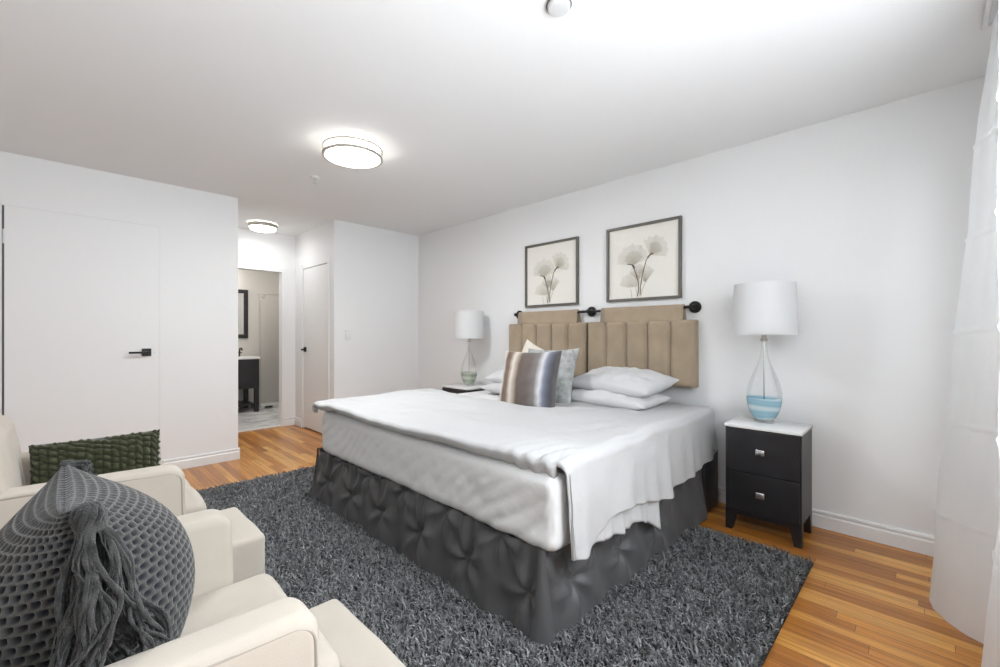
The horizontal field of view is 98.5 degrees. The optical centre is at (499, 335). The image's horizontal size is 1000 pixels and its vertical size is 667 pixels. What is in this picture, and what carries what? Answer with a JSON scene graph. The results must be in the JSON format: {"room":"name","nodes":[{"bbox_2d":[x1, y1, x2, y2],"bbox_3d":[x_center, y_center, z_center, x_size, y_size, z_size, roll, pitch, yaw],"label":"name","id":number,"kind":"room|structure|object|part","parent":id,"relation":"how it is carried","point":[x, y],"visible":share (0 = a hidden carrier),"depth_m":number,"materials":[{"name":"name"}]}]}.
{"room":"bedroom","nodes":[
{"label":"bedroom","id":0,"kind":"room"},
{"bbox_2d":[0,151,237,464],"bbox_3d":[-3.255,-0.063,3.293,0.100,2.440,2.183,0,0,45],"label":"wall","id":1,"kind":"structure","parent":0,"point":[199,229],"depth_m":3.74,"materials":[{"name":"white paint"}]},
{"bbox_2d":[2,205,159,452],"bbox_3d":[-3.160,0.123,3.307,0.097,2.067,0.871,0,0,45],"label":"door","id":2,"kind":"structure","parent":1,"relation":"in","point":[81,294],"depth_m":3.27,"materials":[{"name":"white paint"}]},
{"bbox_3d":[-2.933,0.141,3.500,0.048,0.020,0.126,0,0,45],"label":"lever","id":3,"kind":"part","parent":2,"relation":"part of","materials":[{"name":"black metal"}]},
{"bbox_3d":[-2.917,0.141,3.557,0.016,0.062,0.060,0,0,45],"label":"handle","id":4,"kind":"part","parent":2,"relation":"part of","materials":[{"name":"black metal"}]},
{"bbox_2d":[163,447,239,468],"bbox_3d":[-2.636,1.105,3.832,0.017,0.104,0.570,0,0,45],"label":"baseboard","id":5,"kind":"structure","parent":1,"relation":"attached to","point":[185,462],"depth_m":3.84,"materials":[{"name":"white paint"}]},
{"bbox_2d":[238,269,278,407],"bbox_3d":[-4.313,-0.063,6.768,0.100,2.440,1.720,0,0,45],"label":"wall","id":6,"kind":"structure","parent":0,"point":[255,282],"depth_m":7.11,"materials":[{"name":"grey paint"}]},
{"bbox_2d":[238,289,247,337],"bbox_3d":[-4.281,-0.341,6.707,0.029,0.775,0.640,0,0,45],"label":"bathroom mirror","id":7,"kind":"object","parent":6,"relation":"attached to","point":[242,294],"visible":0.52,"depth_m":6.88,"materials":[{"name":"black wood"}]},
{"bbox_2d":[238,293,243,333],"bbox_3d":[-4.284,-0.341,6.710,0.008,0.665,0.530,0,0,45],"label":"mirror glass","id":8,"kind":"object","parent":7,"relation":"attached to","point":[240,295],"depth_m":6.86,"materials":[{"name":"white"}]},
{"bbox_2d":[238,227,294,425],"bbox_3d":[-2.923,-0.063,5.386,0.100,2.440,1.720,0,0,45],"label":"wall","id":9,"kind":"structure","parent":0,"point":[272,250],"depth_m":5.50,"materials":[{"name":"white paint"}]},
{"bbox_2d":[238,424,280,431],"bbox_3d":[-3.061,1.151,5.244,0.105,0.012,0.725,0,0,45],"label":"trim","id":10,"kind":"structure","parent":9,"relation":"attached to","point":[278,425],"depth_m":5.30,"materials":[{"name":"white stone"}]},
{"bbox_2d":[238,264,285,425],"bbox_3d":[-3.022,0.157,5.206,0.012,2.000,0.815,0,0,45],"label":"trim","id":11,"kind":"structure","parent":9,"relation":"attached to","point":[283,271],"depth_m":5.47,"materials":[{"name":"white paint"}]},
{"bbox_2d":[284,417,294,425],"bbox_3d":[-2.696,1.105,5.532,0.017,0.104,0.138,0,0,45],"label":"baseboard","id":12,"kind":"structure","parent":9,"relation":"attached to","point":[289,420],"depth_m":5.52,"materials":[{"name":"white paint"}]},
{"bbox_2d":[295,221,329,426],"bbox_3d":[-2.246,-0.063,5.253,1.048,2.440,0.100,0,0,45],"label":"wall","id":13,"kind":"structure","parent":0,"point":[312,247],"depth_m":5.41,"materials":[{"name":"white paint"}]},
{"bbox_2d":[295,416,301,426],"bbox_3d":[-2.577,1.105,5.500,0.230,0.104,0.017,0,0,45],"label":"baseboard","id":14,"kind":"structure","parent":13,"relation":"attached to","point":[298,421],"depth_m":5.47,"materials":[{"name":"white paint"}]},
{"bbox_2d":[301,264,326,432],"bbox_3d":[-2.210,0.168,5.151,0.723,1.979,0.115,0,0,45],"label":"door","id":15,"kind":"structure","parent":13,"relation":"in","point":[315,278],"depth_m":5.15,"materials":[{"name":"white paint"}]},
{"bbox_2d":[301,257,328,418],"bbox_3d":[-2.215,0.140,5.144,0.815,2.035,0.010,0,0,45],"label":"trim","id":16,"kind":"structure","parent":13,"relation":"attached to","point":[328,257],"depth_m":5.40,"materials":[{"name":"white paint"}]},
{"bbox_2d":[330,220,417,398],"bbox_3d":[-1.482,-0.063,5.207,0.100,2.440,1.112,0,0,45],"label":"wall","id":17,"kind":"structure","parent":0,"point":[374,271],"depth_m":5.11,"materials":[{"name":"white paint"}]},
{"bbox_2d":[345,330,350,339],"bbox_3d":[-1.721,-0.001,4.888,0.012,0.115,0.070,0,0,45],"label":"light switch","id":18,"kind":"object","parent":17,"relation":"attached to","point":[347,332],"visible":1,"depth_m":4.88,"materials":[{"name":"white plastic"}]},
{"bbox_2d":[0,0,997,235],"bbox_3d":[-1.867,-1.333,3.385,8.340,0.100,4.470,0,0,45],"label":"ceiling","id":19,"kind":"structure","parent":0,"point":[475,109],"depth_m":2.21,"materials":[{"name":"white paint"}]},
{"bbox_2d":[248,221,276,232],"bbox_3d":[-2.724,-1.237,4.948,0.300,0.091,0.300,0,0,45],"label":"ceiling light","id":20,"kind":"object","parent":19,"relation":"attached to","point":[259,226],"visible":1,"depth_m":4.86,"materials":[{"name":"white plastic"}]},
{"bbox_2d":[249,225,275,232],"bbox_3d":[-2.724,-1.231,4.948,0.264,0.080,0.264,0,0,45],"label":"diffuser","id":21,"kind":"object","parent":20,"relation":"attached to","point":[259,228],"depth_m":4.88,"materials":[{"name":"white plastic"}]},
{"bbox_2d":[310,175,319,183],"bbox_3d":[-1.500,-1.256,3.495,0.072,0.052,0.072,0,0,45],"label":"sprinkler","id":22,"kind":"object","parent":19,"relation":"attached to","point":[314,177],"visible":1,"depth_m":3.49,"materials":[{"name":"white plastic"}]},
{"bbox_2d":[322,136,382,168],"bbox_3d":[-1.001,-1.234,2.933,0.392,0.097,0.392,0,0,45],"label":"ceiling light","id":23,"kind":"object","parent":19,"relation":"attached to","point":[352,152],"visible":1,"depth_m":2.84,"materials":[{"name":"white plastic"}]},
{"bbox_2d":[546,0,571,16],"bbox_3d":[0.228,-1.271,1.669,0.100,0.024,0.100,0,0,45],"label":"smoke detector","id":24,"kind":"object","parent":19,"relation":"attached to","point":[557,8],"visible":1,"depth_m":1.66,"materials":[{"name":"grey plastic"}]},
{"bbox_2d":[181,406,983,666],"bbox_3d":[-1.872,1.205,3.379,8.340,0.104,4.455,0,0,45],"label":"floor","id":25,"kind":"structure","parent":0,"point":[861,602],"depth_m":1.96,"materials":[{"name":"brown wood"}]},
{"bbox_2d":[0,414,206,529],"bbox_3d":[-1.826,0.753,1.950,0.790,0.783,0.763,0,0,45],"label":"armchair","id":26,"kind":"object","parent":25,"relation":"on","point":[167,484],"visible":0.27,"depth_m":1.79,"materials":[{"name":"beige fabric"}]},
{"bbox_3d":[-2.035,0.710,1.740,0.766,0.695,0.170,0,0,45],"label":"backrest","id":27,"kind":"part","parent":26,"relation":"part of","materials":[{"name":"beige fabric"}]},
{"bbox_3d":[-2.094,0.804,2.160,0.115,0.505,0.632,0,0,45],"label":"arm","id":28,"kind":"part","parent":26,"relation":"part of","materials":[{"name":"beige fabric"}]},
{"bbox_3d":[-1.615,0.804,1.684,0.115,0.505,0.632,0,0,45],"label":"arm","id":29,"kind":"part","parent":26,"relation":"part of","materials":[{"name":"beige fabric"}]},
{"bbox_2d":[28,429,160,484],"bbox_3d":[-1.928,0.632,2.076,0.466,0.288,0.144,0,0,-45],"label":"knit pillow","id":30,"kind":"object","parent":26,"relation":"on","point":[117,453],"visible":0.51,"depth_m":2.05,"materials":[{"name":"green fabric"}]},
{"bbox_2d":[185,479,206,513],"bbox_3d":[-1.769,0.832,2.007,0.577,0.130,0.603,0,0,45],"label":"seat cushion","id":31,"kind":"object","parent":26,"relation":"on","point":[194,502],"depth_m":2.02,"materials":[{"name":"beige fabric"}]},
{"bbox_2d":[104,509,339,666],"bbox_3d":[-0.837,0.753,0.985,0.790,0.783,0.763,0,0,45],"label":"armchair","id":32,"kind":"object","parent":25,"relation":"on","point":[249,622],"visible":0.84,"depth_m":0.89,"materials":[{"name":"beige fabric"}]},
{"bbox_2d":[0,459,194,666],"bbox_3d":[-0.886,0.566,0.953,0.624,0.530,0.395,0,0,19],"label":"pillow","id":33,"kind":"object","parent":32,"relation":"on","point":[96,571],"visible":0.97,"depth_m":0.77,"materials":[{"name":"grey fabric"}]},
{"bbox_3d":[-1.105,0.804,1.194,0.115,0.505,0.632,0,0,45],"label":"arm","id":34,"kind":"part","parent":32,"relation":"part of","materials":[{"name":"beige fabric"}]},
{"bbox_3d":[-0.626,0.804,0.718,0.115,0.505,0.632,0,0,45],"label":"arm","id":35,"kind":"part","parent":32,"relation":"part of","materials":[{"name":"beige fabric"}]},
{"bbox_2d":[180,574,339,666],"bbox_3d":[-0.780,0.832,1.041,0.577,0.130,0.603,0,0,45],"label":"seat cushion","id":36,"kind":"object","parent":32,"relation":"on","point":[215,600],"depth_m":1.25,"materials":[{"name":"beige fabric"}]},
{"bbox_2d":[238,348,259,411],"bbox_3d":[-4.084,0.671,6.465,0.632,0.962,0.715,0,0,45],"label":"bathroom vanity","id":37,"kind":"object","parent":25,"relation":"on","point":[248,366],"visible":0.49,"depth_m":6.44,"materials":[{"name":"black wood"}]},
{"bbox_2d":[238,400,253,406],"bbox_3d":[-4.095,1.044,6.477,0.500,0.025,0.615,0,0,45],"label":"shelf","id":38,"kind":"object","parent":37,"relation":"attached to","point":[242,402],"depth_m":6.51,"materials":[{"name":"black wood"}]},
{"bbox_3d":[-4.055,0.974,6.882,0.055,0.358,0.060,0,0,45],"label":"leg","id":39,"kind":"part","parent":37,"relation":"part of","materials":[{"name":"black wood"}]},
{"bbox_3d":[-3.765,0.562,6.374,0.017,0.350,0.305,0,0,45],"label":"door","id":40,"kind":"part","parent":37,"relation":"part of","materials":[{"name":"black wood"}]},
{"bbox_2d":[238,355,259,359],"bbox_3d":[-4.088,0.341,6.470,0.620,0.032,0.715,0,0,45],"label":"countertop","id":41,"kind":"structure","parent":37,"relation":"on","point":[245,356],"depth_m":6.45,"materials":[{"name":"white stone"}]},
{"bbox_3d":[-3.681,0.974,6.510,0.055,0.358,0.060,0,0,45],"label":"leg","id":42,"kind":"part","parent":37,"relation":"part of","materials":[{"name":"black wood"}]},
{"bbox_2d":[251,400,278,408],"bbox_3d":[-3.710,1.125,7.010,0.395,0.056,0.515,0,0,45],"label":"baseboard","id":43,"kind":"structure","parent":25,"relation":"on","point":[274,404],"depth_m":6.88,"materials":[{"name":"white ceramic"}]},
{"bbox_2d":[258,293,278,407],"bbox_3d":[-3.553,0.239,6.857,0.037,1.795,0.518,0,0,45],"label":"screen","id":44,"kind":"object","parent":25,"relation":"on","point":[263,297],"visible":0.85,"depth_m":6.69,"materials":[{"name":"clear glass"}]},
{"bbox_3d":[-3.724,0.247,6.694,0.020,1.780,0.012,0,0,45],"label":"hinge post","id":45,"kind":"part","parent":44,"relation":"part of","materials":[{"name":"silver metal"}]},
{"bbox_3d":[-3.558,-0.645,6.861,0.020,0.025,0.518,0,0,45],"label":"rail","id":46,"kind":"part","parent":44,"relation":"part of","materials":[{"name":"silver metal"}]},
{"bbox_2d":[441,383,487,393],"bbox_3d":[-0.336,0.842,4.524,0.433,0.629,0.420,0,0,45],"label":"nightstand","id":47,"kind":"object","parent":25,"relation":"on","point":[458,388],"visible":0.12,"depth_m":4.43,"materials":[{"name":"black wood"}]},
{"bbox_3d":[-0.460,0.673,4.400,0.405,0.244,0.018,0,0,45],"label":"drawer","id":48,"kind":"part","parent":47,"relation":"part of","materials":[{"name":"black wood"}]},
{"bbox_2d":[454,310,483,383],"bbox_3d":[-0.325,0.137,4.532,0.323,0.779,0.323,0,0,45],"label":"table lamp","id":49,"kind":"object","parent":47,"relation":"on","point":[468,324],"visible":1,"depth_m":4.41,"materials":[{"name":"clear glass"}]},
{"bbox_3d":[-0.325,-0.109,4.532,0.323,0.286,0.323,0,0,45],"label":"lamp shade","id":50,"kind":"part","parent":49,"relation":"part of","materials":[{"name":"white fabric"}]},
{"bbox_2d":[196,465,812,666],"bbox_3d":[-0.432,1.135,2.534,3.389,0.043,2.349,0,0,45],"label":"shag rug","id":51,"kind":"object","parent":25,"relation":"on","point":[714,599],"visible":0.54,"depth_m":1.86,"materials":[{"name":"grey carpet"}]},
{"bbox_2d":[220,507,264,583],"bbox_3d":[-1.241,0.952,1.668,0.416,0.343,0.499,0,0,45],"label":"ottoman","id":52,"kind":"object","parent":51,"relation":"on","point":[248,542],"visible":0.22,"depth_m":1.67,"materials":[{"name":"beige fabric"}]},
{"bbox_2d":[309,599,405,666],"bbox_3d":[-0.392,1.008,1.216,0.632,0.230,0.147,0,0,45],"label":"ottoman","id":53,"kind":"object","parent":51,"relation":"on","point":[354,644],"visible":0.52,"depth_m":1.27,"materials":[{"name":"beige fabric"}]},
{"bbox_2d":[310,390,717,647],"bbox_3d":[0.082,0.835,2.975,2.195,0.620,1.930,0,0,45],"label":"bed","id":54,"kind":"object","parent":51,"relation":"on","point":[496,530],"visible":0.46,"depth_m":1.96,"materials":[{"name":"grey fabric"}]},
{"bbox_3d":[0.106,0.673,2.958,2.071,0.297,1.854,0,0,45],"label":"mattress","id":55,"kind":"part","parent":54,"relation":"part of","materials":[{"name":"white fabric"}]},
{"bbox_2d":[481,382,501,393],"bbox_3d":[0.214,0.457,3.763,0.660,0.159,0.440,0,0,45],"label":"sleeping pillow","id":56,"kind":"object","parent":54,"relation":"on","point":[494,387],"visible":0.14,"depth_m":3.75,"materials":[{"name":"white fabric"}]},
{"bbox_2d":[485,368,503,382],"bbox_3d":[0.243,0.349,3.819,0.660,0.203,0.432,0,0,45],"label":"sleeping pillow","id":57,"kind":"object","parent":56,"relation":"on","point":[497,376],"visible":0.14,"depth_m":3.83,"materials":[{"name":"grey fabric"}]},
{"bbox_2d":[312,388,717,560],"bbox_3d":[0.088,0.644,2.949,2.213,0.407,1.908,0,0,45],"label":"duvet","id":58,"kind":"object","parent":54,"relation":"on","point":[613,460],"visible":0.9,"depth_m":2.17,"materials":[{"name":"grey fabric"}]},
{"bbox_2d":[499,350,561,407],"bbox_3d":[0.195,0.315,2.980,0.509,0.428,0.164,0,0,42],"label":"striped cushion","id":59,"kind":"object","parent":58,"relation":"on","point":[528,379],"visible":0.8,"depth_m":2.90,"materials":[{"name":"fabric"}]},
{"bbox_2d":[571,388,670,409],"bbox_3d":[0.811,0.443,3.086,0.660,0.173,0.440,0,0,43],"label":"sleeping pillow","id":60,"kind":"object","parent":58,"relation":"on","point":[600,397],"visible":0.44,"depth_m":2.90,"materials":[{"name":"grey fabric"}]},
{"bbox_2d":[572,366,678,397],"bbox_3d":[0.881,0.339,3.142,0.456,0.204,0.662,0,0,-42],"label":"sleeping pillow","id":61,"kind":"object","parent":60,"relation":"on","point":[632,382],"visible":0.87,"depth_m":2.99,"materials":[{"name":"grey fabric"}]},
{"bbox_2d":[522,339,542,352],"bbox_3d":[0.261,0.301,3.448,0.176,0.537,0.554,0,0,-37],"label":"square cushion","id":62,"kind":"object","parent":54,"relation":"on","point":[528,344],"visible":0.15,"depth_m":3.53,"materials":[{"name":"beige fabric"}]},
{"bbox_2d":[528,348,579,402],"bbox_3d":[0.354,0.304,3.172,0.450,0.423,0.186,0,0,36],"label":"square cushion","id":63,"kind":"object","parent":54,"relation":"on","point":[568,359],"visible":0.33,"depth_m":3.05,"materials":[{"name":"white fabric"}]},
{"bbox_3d":[0.691,0.944,3.544,2.005,0.403,0.258,0,0,45],"label":"head rail","id":64,"kind":"part","parent":54,"relation":"part of","materials":[{"name":"grey fabric"}]},
{"bbox_2d":[724,416,812,548],"bbox_3d":[1.583,0.842,2.553,0.391,0.629,0.330,0,0,45],"label":"nightstand","id":65,"kind":"object","parent":25,"relation":"on","point":[769,462],"visible":1,"depth_m":2.44,"materials":[{"name":"black wood"}]},
{"bbox_3d":[1.400,1.097,2.597,0.062,0.119,0.050,0,0,45],"label":"leg","id":66,"kind":"part","parent":65,"relation":"part of","materials":[{"name":"black wood"}]},
{"bbox_3d":[1.476,0.668,2.446,0.046,0.036,0.027,0,0,45],"label":"knob","id":67,"kind":"part","parent":65,"relation":"part of","materials":[{"name":"silver metal"}]},
{"bbox_3d":[1.476,0.911,2.446,0.046,0.036,0.027,0,0,45],"label":"knob","id":68,"kind":"part","parent":65,"relation":"part of","materials":[{"name":"silver metal"}]},
{"bbox_3d":[1.492,0.673,2.461,0.363,0.244,0.018,0,0,45],"label":"drawer","id":69,"kind":"part","parent":65,"relation":"part of","materials":[{"name":"black wood"}]},
{"bbox_3d":[1.492,0.916,2.461,0.363,0.222,0.018,0,0,45],"label":"drawer","id":70,"kind":"part","parent":65,"relation":"part of","materials":[{"name":"black wood"}]},
{"bbox_2d":[732,281,798,419],"bbox_3d":[1.603,0.108,2.616,0.347,0.838,0.347,0,0,45],"label":"table lamp","id":71,"kind":"object","parent":65,"relation":"on","point":[764,308],"visible":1,"depth_m":2.50,"materials":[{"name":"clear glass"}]},
{"bbox_3d":[1.603,0.217,2.616,0.010,0.380,0.010,0,0,45],"label":"rod","id":72,"kind":"part","parent":71,"relation":"part of","materials":[{"name":"silver metal"}]},
{"bbox_3d":[1.603,-0.157,2.616,0.347,0.308,0.347,0,0,45],"label":"lamp shade","id":73,"kind":"part","parent":71,"relation":"part of","materials":[{"name":"white fabric"}]},
{"bbox_3d":[1.628,1.097,2.370,0.062,0.119,0.050,0,0,45],"label":"leg","id":74,"kind":"part","parent":65,"relation":"part of","materials":[{"name":"black wood"}]},
{"bbox_3d":[1.794,1.097,2.538,0.062,0.119,0.050,0,0,45],"label":"leg","id":75,"kind":"part","parent":65,"relation":"part of","materials":[{"name":"black wood"}]},
{"bbox_2d":[418,76,984,535],"bbox_3d":[0.765,-0.063,3.829,5.232,2.440,0.100,0,0,45],"label":"wall","id":76,"kind":"structure","parent":0,"point":[866,211],"depth_m":2.62,"materials":[{"name":"white paint"}]},
{"bbox_2d":[525,236,578,307],"bbox_3d":[0.473,-0.572,4.028,0.620,0.602,0.027,0,0,45],"label":"framed picture","id":77,"kind":"object","parent":76,"relation":"attached to","point":[552,267],"visible":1,"depth_m":4.02,"materials":[{"name":"beige paper"}]},
{"bbox_2d":[514,301,701,318],"bbox_3d":[0.781,-0.203,3.690,1.792,0.086,0.072,0,0,45],"label":"rod","id":78,"kind":"object","parent":76,"relation":"attached to","point":[695,306],"visible":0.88,"depth_m":3.13,"materials":[{"name":"black metal"}]},
{"bbox_2d":[509,309,588,377],"bbox_3d":[0.425,0.074,4.025,0.908,0.602,0.089,0,0,45],"label":"cushion","id":79,"kind":"object","parent":78,"relation":"hanging from","point":[556,329],"visible":0.53,"depth_m":3.90,"materials":[{"name":"beige fabric"}]},
{"bbox_3d":[0.769,-0.203,3.677,1.732,0.022,0.023,0,0,45],"label":"rod","id":80,"kind":"part","parent":78,"relation":"part of","materials":[{"name":"black metal"}]},
{"bbox_2d":[588,304,698,387],"bbox_3d":[1.080,0.074,3.374,0.892,0.602,0.089,0,0,45],"label":"cushion","id":81,"kind":"object","parent":78,"relation":"hanging from","point":[661,339],"visible":0.78,"depth_m":3.28,"materials":[{"name":"beige fabric"}]},
{"bbox_2d":[606,215,681,301],"bbox_3d":[1.116,-0.578,3.389,0.620,0.605,0.027,0,0,45],"label":"framed picture","id":82,"kind":"object","parent":76,"relation":"attached to","point":[644,260],"visible":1,"depth_m":3.38,"materials":[{"name":"beige paper"}]},
{"bbox_2d":[718,486,934,556],"bbox_3d":[0.724,1.105,3.787,5.032,0.104,0.017,0,0,45],"label":"baseboard","id":83,"kind":"structure","parent":76,"relation":"attached to","point":[917,542],"depth_m":2.42,"materials":[{"name":"white paint"}]},
{"bbox_3d":[1.050,-0.063,0.475,0.100,2.440,4.255,0,0,45],"label":"wall","id":84,"kind":"structure","parent":0,"visible":0},
{"bbox_2d":[981,0,993,30],"bbox_3d":[0.803,-1.261,0.443,0.204,0.020,3.560,0,0,45],"label":"curtain rod","id":85,"kind":"object","parent":84,"relation":"attached to","point":[989,3],"visible":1,"depth_m":1.69,"materials":[{"name":"white plastic"}]},
{"bbox_2d":[929,0,999,666],"bbox_3d":[1.555,-0.060,1.307,0.197,2.410,1.248,0,0,37],"label":"curtain","id":86,"kind":"object","parent":85,"relation":"hanging from","point":[965,578],"visible":1,"depth_m":1.67,"materials":[{"name":"white fabric"}]}
]}

